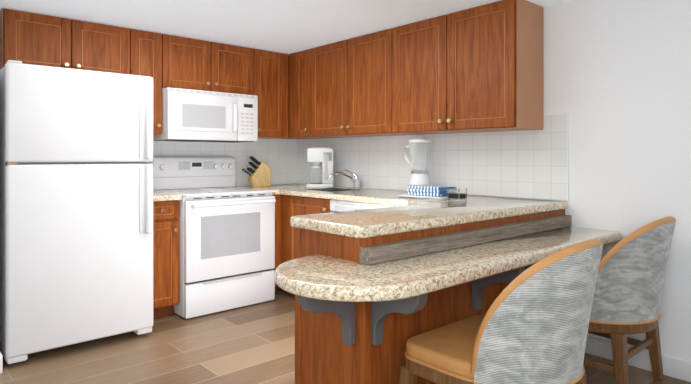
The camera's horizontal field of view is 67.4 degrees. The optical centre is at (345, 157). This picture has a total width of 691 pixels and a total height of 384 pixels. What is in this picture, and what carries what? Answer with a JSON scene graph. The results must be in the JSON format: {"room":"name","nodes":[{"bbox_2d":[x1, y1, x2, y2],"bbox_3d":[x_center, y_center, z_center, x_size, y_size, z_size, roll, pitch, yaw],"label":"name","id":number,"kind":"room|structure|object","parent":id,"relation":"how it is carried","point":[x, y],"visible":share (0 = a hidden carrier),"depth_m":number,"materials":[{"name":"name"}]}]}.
{"room":"kitchen","nodes":[
{"label":"kitchen","id":0,"kind":"room"},
{"bbox_2d":[0,0,571,54],"bbox_3d":[-0.595,-0.920,2.399,3.720,0.073,3.720,0,0,-42],"label":"ceiling","id":1,"kind":"structure","parent":0,"point":[288,27],"depth_m":3.23,"materials":[{"name":"white paint"}]},
{"bbox_2d":[0,290,690,383],"bbox_3d":[-0.399,1.108,-0.371,7.120,0.054,8.120,0,0,-42],"label":"floor","id":2,"kind":"structure","parent":0,"point":[252,344],"depth_m":2.79,"materials":[{"name":"brown wood"}]},
{"bbox_2d":[0,60,152,363],"bbox_3d":[-1.677,0.289,3.140,0.750,1.572,0.847,0,0,-42],"label":"fridge","id":3,"kind":"object","parent":2,"relation":"on","point":[76,209],"visible":1,"depth_m":2.81,"materials":[{"name":"white metal"}]},
{"bbox_2d":[153,200,178,319],"bbox_3d":[-1.387,0.678,3.590,0.245,0.793,0.628,0,0,-42],"label":"base cabinet","id":4,"kind":"object","parent":2,"relation":"on","point":[165,257],"visible":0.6,"depth_m":3.41,"materials":[{"name":"brown wood"}]},
{"bbox_2d":[153,191,181,201],"bbox_3d":[-1.385,0.263,3.584,0.253,0.036,0.642,0,0,-42],"label":"countertop","id":5,"kind":"structure","parent":4,"relation":"on","point":[160,196],"depth_m":3.38,"materials":[{"name":"stone"}]},
{"bbox_2d":[148,157,275,318],"bbox_3d":[-0.990,0.534,3.872,0.710,1.080,0.719,0,0,-42],"label":"range","id":6,"kind":"object","parent":2,"relation":"on","point":[226,244],"visible":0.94,"depth_m":3.67,"materials":[{"name":"white metal"}]},
{"bbox_2d":[272,194,331,295],"bbox_3d":[-0.008,0.678,3.825,0.684,0.793,2.114,0,0,-42],"label":"base cabinet","id":7,"kind":"object","parent":2,"relation":"on","point":[287,207],"visible":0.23,"depth_m":3.91,"materials":[{"name":"brown wood"}]},
{"bbox_2d":[235,184,493,205],"bbox_3d":[-0.008,0.263,3.825,0.687,0.036,2.117,0,0,-42],"label":"countertop","id":8,"kind":"structure","parent":7,"relation":"on","point":[383,196],"depth_m":3.48,"materials":[{"name":"stone"}]},
{"bbox_2d":[242,156,270,186],"bbox_3d":[-0.751,0.115,4.342,0.230,0.259,0.094,0,0,-30],"label":"knife block","id":9,"kind":"object","parent":8,"relation":"on","point":[260,175],"visible":1,"depth_m":4.32,"materials":[{"name":"brown wood"}]},
{"bbox_2d":[306,148,333,187],"bbox_3d":[-0.208,0.081,4.294,0.218,0.325,0.205,0,0,0],"label":"coffee maker","id":10,"kind":"object","parent":8,"relation":"on","point":[318,156],"visible":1,"depth_m":4.19,"materials":[{"name":"plastic"}]},
{"bbox_2d":[303,188,358,191],"bbox_3d":[-0.095,0.326,3.980,0.364,0.154,0.384,0,0,-42],"label":"sink","id":11,"kind":"object","parent":8,"relation":"in","point":[333,189],"visible":0.04,"depth_m":4.17,"materials":[{"name":"silver metal"}]},
{"bbox_2d":[329,169,369,188],"bbox_3d":[0.006,0.170,4.071,0.297,0.149,0.222,0,0,-42],"label":"faucet","id":12,"kind":"object","parent":8,"relation":"on","point":[355,179],"visible":1,"depth_m":4.10,"materials":[{"name":"silver metal"}]},
{"bbox_2d":[404,137,431,191],"bbox_3d":[0.496,0.052,3.526,0.174,0.386,0.198,0,0,-42],"label":"blender","id":13,"kind":"object","parent":8,"relation":"on","point":[420,177],"visible":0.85,"depth_m":3.48,"materials":[{"name":"plastic"}]},
{"bbox_2d":[398,194,447,198],"bbox_3d":[0.533,0.240,3.247,0.320,0.011,0.250,0,0,44],"label":"serving tray","id":14,"kind":"object","parent":8,"relation":"on","point":[417,196],"visible":0.42,"depth_m":3.13,"materials":[{"name":"white plastic"}]},
{"bbox_2d":[407,185,455,196],"bbox_3d":[0.537,0.206,3.236,0.250,0.058,0.199,0,0,44],"label":"towels","id":15,"kind":"object","parent":14,"relation":"on","point":[432,190],"visible":0.9,"depth_m":3.17,"materials":[{"name":"blue fabric"}]},
{"bbox_2d":[447,188,467,198],"bbox_3d":[0.670,0.215,3.101,0.112,0.062,0.112,0,0,-42],"label":"holder","id":16,"kind":"object","parent":8,"relation":"on","point":[458,195],"visible":1,"depth_m":3.07,"materials":[{"name":"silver metal"}]},
{"bbox_2d":[330,200,395,211],"bbox_3d":[0.315,0.680,3.497,0.602,0.790,0.606,0,0,-42],"label":"dishwasher","id":17,"kind":"object","parent":2,"relation":"on","point":[338,205],"visible":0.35,"depth_m":3.36,"materials":[{"name":"white plastic"}]},
{"bbox_2d":[291,205,570,383],"bbox_3d":[0.516,0.684,2.573,1.585,0.784,0.428,0,0,-42],"label":"breakfast bar","id":18,"kind":"object","parent":2,"relation":"on","point":[373,290],"depth_m":2.00,"materials":[{"name":"brown wood"}]},
{"bbox_2d":[290,197,566,240],"bbox_3d":[0.504,0.269,2.557,1.612,0.046,0.452,0,0,-42],"label":"countertop","id":19,"kind":"structure","parent":18,"relation":"on","point":[364,224],"depth_m":2.25,"materials":[{"name":"beige stone"}]},
{"bbox_2d":[399,239,602,383],"bbox_3d":[0.587,0.670,1.870,0.548,0.814,0.621,0,0,-42],"label":"chair","id":20,"kind":"object","parent":2,"relation":"on","point":[531,326],"visible":1,"depth_m":1.62,"materials":[{"name":"grey fabric"}]},
{"bbox_2d":[583,216,675,383],"bbox_3d":[1.238,0.669,2.513,0.548,0.814,0.619,0,0,-42],"label":"chair","id":21,"kind":"object","parent":2,"relation":"on","point":[627,297],"visible":0.75,"depth_m":2.26,"materials":[{"name":"grey fabric"}]},
{"bbox_2d":[297,0,690,361],"bbox_3d":[2.249,0.097,1.910,0.130,1.960,8.000,0,0,-42],"label":"wall","id":22,"kind":"structure","parent":0,"point":[617,81],"depth_m":2.80,"materials":[{"name":"paint"}]},
{"bbox_2d":[286,48,313,138],"bbox_3d":[-0.248,-0.526,4.374,0.308,0.712,0.351,0,0,-42],"label":"upper cabinet","id":23,"kind":"object","parent":22,"relation":"attached to","point":[300,64],"depth_m":4.29,"materials":[{"name":"brown wood"}]},
{"bbox_2d":[314,27,397,138],"bbox_3d":[0.128,-0.525,3.952,0.308,0.712,1.022,0,0,-42],"label":"upper cabinet","id":24,"kind":"object","parent":22,"relation":"attached to","point":[356,79],"depth_m":3.78,"materials":[{"name":"brown wood"}]},
{"bbox_2d":[398,0,542,134],"bbox_3d":[0.715,-0.525,3.295,0.308,0.712,0.983,0,0,-42],"label":"upper cabinet","id":25,"kind":"object","parent":22,"relation":"attached to","point":[477,69],"depth_m":3.04,"materials":[{"name":"brown wood"}]},
{"bbox_2d":[585,336,690,381],"bbox_3d":[3.051,1.031,0.918,0.014,0.095,5.450,0,0,-42],"label":"baseboard","id":26,"kind":"structure","parent":22,"relation":"attached to","point":[676,368],"depth_m":2.63,"materials":[{"name":"white paint"}]},
{"bbox_3d":[-3.062,0.096,2.611,7.120,1.960,0.120,0,0,-42],"label":"wall","id":27,"kind":"structure","parent":0,"visible":0},
{"bbox_2d":[0,8,59,68],"bbox_3d":[-1.953,-0.704,3.297,0.430,0.354,0.308,0,0,-42],"label":"upper cabinet","id":28,"kind":"object","parent":27,"relation":"attached to","point":[26,37],"depth_m":3.14,"materials":[{"name":"brown wood"}]},
{"bbox_2d":[60,17,127,73],"bbox_3d":[-1.725,-0.704,3.501,0.424,0.354,0.308,0,0,-42],"label":"upper cabinet","id":29,"kind":"object","parent":27,"relation":"attached to","point":[84,45],"depth_m":3.37,"materials":[{"name":"brown wood"}]},
{"bbox_2d":[160,33,203,90],"bbox_3d":[-1.238,-0.691,3.936,0.436,0.380,0.308,0,0,-42],"label":"upper cabinet","id":30,"kind":"object","parent":27,"relation":"attached to","point":[165,60],"depth_m":3.78,"materials":[{"name":"brown wood"}]},
{"bbox_2d":[153,87,257,142],"bbox_3d":[-1.083,-0.309,3.998,0.738,0.370,0.422,0,0,-42],"label":"over-the-range microwave","id":31,"kind":"object","parent":30,"relation":"attached to","point":[189,115],"visible":1,"depth_m":3.83,"materials":[{"name":"white plastic"}]},
{"bbox_2d":[153,139,296,185],"bbox_3d":[-1.081,-0.002,4.294,1.667,0.488,0.008,0,0,-42],"label":"wall","id":32,"kind":"structure","parent":27,"relation":"attached to","point":[278,157],"depth_m":4.49,"materials":[{"name":"tile"}]},
{"bbox_2d":[128,28,162,134],"bbox_3d":[-1.461,-0.525,3.737,0.282,0.712,0.308,0,0,-42],"label":"upper cabinet","id":33,"kind":"object","parent":32,"relation":"attached to","point":[143,46],"depth_m":3.62,"materials":[{"name":"brown wood"}]},
{"bbox_2d":[244,156,250,168],"bbox_3d":[-0.847,0.043,4.492,0.072,0.105,0.007,0,0,-42],"label":"electrical outlet plate","id":34,"kind":"object","parent":32,"relation":"attached to","point":[247,159],"visible":0.81,"depth_m":4.48,"materials":[{"name":"plastic"}]},
{"bbox_2d":[248,48,287,138],"bbox_3d":[-0.735,-0.526,4.384,0.401,0.712,0.308,0,0,-42],"label":"upper cabinet","id":35,"kind":"object","parent":32,"relation":"attached to","point":[267,70],"depth_m":4.29,"materials":[{"name":"brown wood"}]},
{"bbox_2d":[204,41,247,94],"bbox_3d":[-1.003,-0.692,4.145,0.436,0.380,0.308,0,0,-42],"label":"upper cabinet","id":36,"kind":"object","parent":27,"relation":"attached to","point":[225,65],"depth_m":4.02,"materials":[{"name":"brown wood"}]},
{"bbox_3d":[-2.061,0.096,2.855,0.138,1.960,0.850,0,0,-42],"label":"wall","id":37,"kind":"structure","parent":0,"visible":0},
{"bbox_2d":[0,352,2,373],"bbox_3d":[-2.057,1.030,2.852,0.162,0.091,0.862,0,0,-42],"label":"baseboard return","id":38,"kind":"object","parent":37,"relation":"attached to","point":[1,363],"visible":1,"depth_m":2.58,"materials":[{"name":"white paint"}]}
]}

